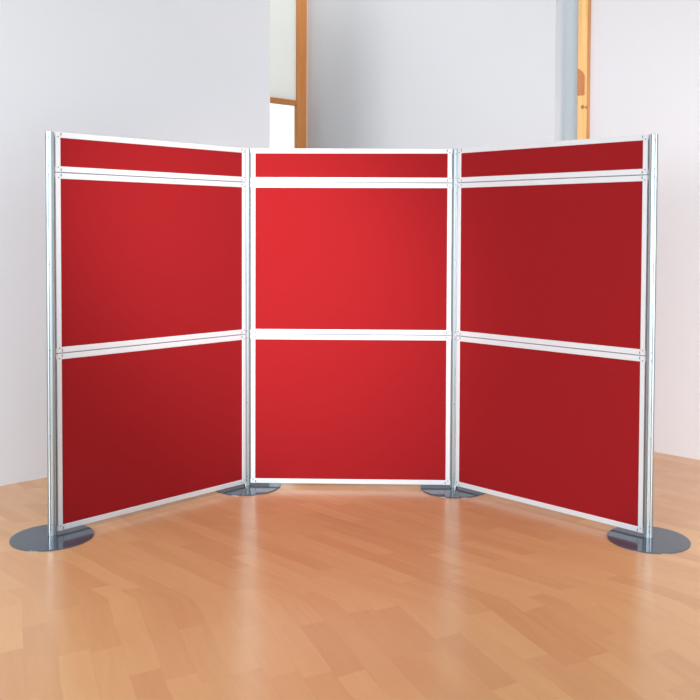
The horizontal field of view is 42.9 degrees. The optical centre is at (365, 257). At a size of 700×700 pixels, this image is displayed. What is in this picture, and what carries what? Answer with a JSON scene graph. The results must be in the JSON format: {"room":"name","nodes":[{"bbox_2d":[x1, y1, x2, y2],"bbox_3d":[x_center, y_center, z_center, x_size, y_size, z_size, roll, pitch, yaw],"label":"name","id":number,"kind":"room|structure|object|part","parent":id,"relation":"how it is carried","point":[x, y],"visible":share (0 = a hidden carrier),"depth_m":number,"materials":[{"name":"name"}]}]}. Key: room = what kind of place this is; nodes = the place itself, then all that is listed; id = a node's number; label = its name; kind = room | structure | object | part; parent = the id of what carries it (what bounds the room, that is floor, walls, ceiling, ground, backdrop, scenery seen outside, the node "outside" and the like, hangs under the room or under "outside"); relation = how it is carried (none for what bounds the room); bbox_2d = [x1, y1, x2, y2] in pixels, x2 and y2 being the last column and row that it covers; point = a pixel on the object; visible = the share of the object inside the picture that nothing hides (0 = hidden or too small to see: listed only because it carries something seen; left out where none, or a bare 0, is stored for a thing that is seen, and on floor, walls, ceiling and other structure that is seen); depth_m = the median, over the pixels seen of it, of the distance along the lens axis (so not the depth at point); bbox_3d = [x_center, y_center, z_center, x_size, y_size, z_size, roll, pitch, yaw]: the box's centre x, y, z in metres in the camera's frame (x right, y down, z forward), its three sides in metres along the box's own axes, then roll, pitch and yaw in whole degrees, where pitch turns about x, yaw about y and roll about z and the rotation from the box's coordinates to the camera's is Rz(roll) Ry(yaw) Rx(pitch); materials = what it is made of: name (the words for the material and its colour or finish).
{"room":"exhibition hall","nodes":[
{"label":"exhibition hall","id":0,"kind":"room"},
{"bbox_2d":[0,0,269,485],"bbox_3d":[-4.212,-0.803,3.537,9.200,4.400,0.250,-1,2,-42],"label":"wall","id":1,"kind":"structure","parent":0,"point":[182,71],"depth_m":5.53,"materials":[{"name":"paint"}]},
{"bbox_2d":[0,452,699,699],"bbox_3d":[0.655,1.450,4.439,16.844,0.120,8.827,0,2,0],"label":"floor","id":2,"kind":"structure","parent":0,"point":[294,591],"depth_m":3.65,"materials":[{"name":"brown wood"}]},
{"bbox_2d":[9,131,690,553],"bbox_3d":[-0.072,0.375,4.817,3.342,2.000,1.291,0,2,0],"label":"display screen","id":3,"kind":"object","parent":2,"relation":"on","point":[209,328],"visible":1,"depth_m":4.96,"materials":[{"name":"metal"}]},
{"bbox_3d":[-1.549,1.379,4.400,0.395,0.006,0.395,0,2,0],"label":"plate","id":4,"kind":"part","parent":3,"relation":"part of","materials":[{"name":"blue metal"}]},
{"bbox_3d":[-1.122,-0.531,4.804,0.028,0.197,1.179,2,2,44],"label":"header panel","id":5,"kind":"part","parent":3,"relation":"part of","materials":[{"name":"fabric"}]},
{"bbox_3d":[-1.124,0.017,4.821,0.028,0.890,1.179,2,2,44],"label":"display panel","id":6,"kind":"part","parent":3,"relation":"part of","materials":[{"name":"fabric"}]},
{"bbox_3d":[-1.128,0.908,4.848,0.028,0.884,1.179,2,2,44],"label":"display panel","id":7,"kind":"part","parent":3,"relation":"part of","materials":[{"name":"fabric"}]},
{"bbox_3d":[-0.705,1.355,5.293,0.395,0.006,0.395,0,2,0],"label":"plate","id":8,"kind":"part","parent":3,"relation":"part of","materials":[{"name":"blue metal"}]},
{"bbox_3d":[-0.091,0.899,5.276,1.179,0.884,0.028,0,2,1],"label":"display panel","id":9,"kind":"part","parent":3,"relation":"part of","materials":[{"name":"fabric"}]},
{"bbox_3d":[-0.085,-0.540,5.231,1.179,0.197,0.028,0,2,1],"label":"header panel","id":10,"kind":"part","parent":3,"relation":"part of","materials":[{"name":"fabric"}]},
{"bbox_3d":[-0.087,0.008,5.248,1.179,0.890,0.028,0,2,1],"label":"display panel","id":11,"kind":"part","parent":3,"relation":"part of","materials":[{"name":"fabric"}]},
{"bbox_3d":[0.520,1.361,5.266,0.395,0.006,0.395,0,2,0],"label":"plate","id":12,"kind":"part","parent":3,"relation":"part of","materials":[{"name":"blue metal"}]},
{"bbox_3d":[0.963,0.917,4.838,1.179,0.884,0.028,2,2,44],"label":"display panel","id":13,"kind":"part","parent":3,"relation":"part of","materials":[{"name":"fabric"}]},
{"bbox_3d":[0.967,0.025,4.811,1.179,0.890,0.028,2,2,44],"label":"display panel","id":14,"kind":"part","parent":3,"relation":"part of","materials":[{"name":"fabric"}]},
{"bbox_3d":[0.969,-0.522,4.794,1.179,0.197,0.028,2,2,44],"label":"header panel","id":15,"kind":"part","parent":3,"relation":"part of","materials":[{"name":"fabric"}]},
{"bbox_3d":[1.397,1.391,4.402,0.395,0.006,0.395,0,2,0],"label":"plate","id":16,"kind":"part","parent":3,"relation":"part of","materials":[{"name":"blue metal"}]},
{"bbox_2d":[307,0,699,459],"bbox_3d":[4.191,-0.796,4.437,12.376,4.400,0.500,2,2,42],"label":"wall","id":17,"kind":"structure","parent":0,"point":[382,74],"depth_m":6.76,"materials":[{"name":"paint"}]},
{"bbox_2d":[270,0,306,148],"bbox_3d":[-1.089,-0.927,8.010,1.330,4.400,0.111,-1,2,-42],"label":"window","id":18,"kind":"structure","parent":17,"relation":"in","point":[288,18],"depth_m":8.28,"materials":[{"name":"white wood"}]},
{"bbox_3d":[-1.106,-2.291,7.904,1.212,1.669,0.015,-1,2,-42],"label":"panel","id":19,"kind":"part","parent":18,"relation":"part of","materials":[{"name":"white glass"}]},
{"bbox_3d":[-1.114,-1.433,7.936,1.212,0.047,0.060,-1,2,-42],"label":"rail","id":20,"kind":"part","parent":18,"relation":"part of","materials":[{"name":"brown wood"}]},
{"bbox_2d":[577,0,590,139],"bbox_3d":[1.623,-0.871,6.511,0.091,4.400,0.164,2,2,42],"label":"trim","id":21,"kind":"structure","parent":17,"relation":"attached to","point":[584,15],"depth_m":6.43,"materials":[{"name":"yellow wood"}]}
]}

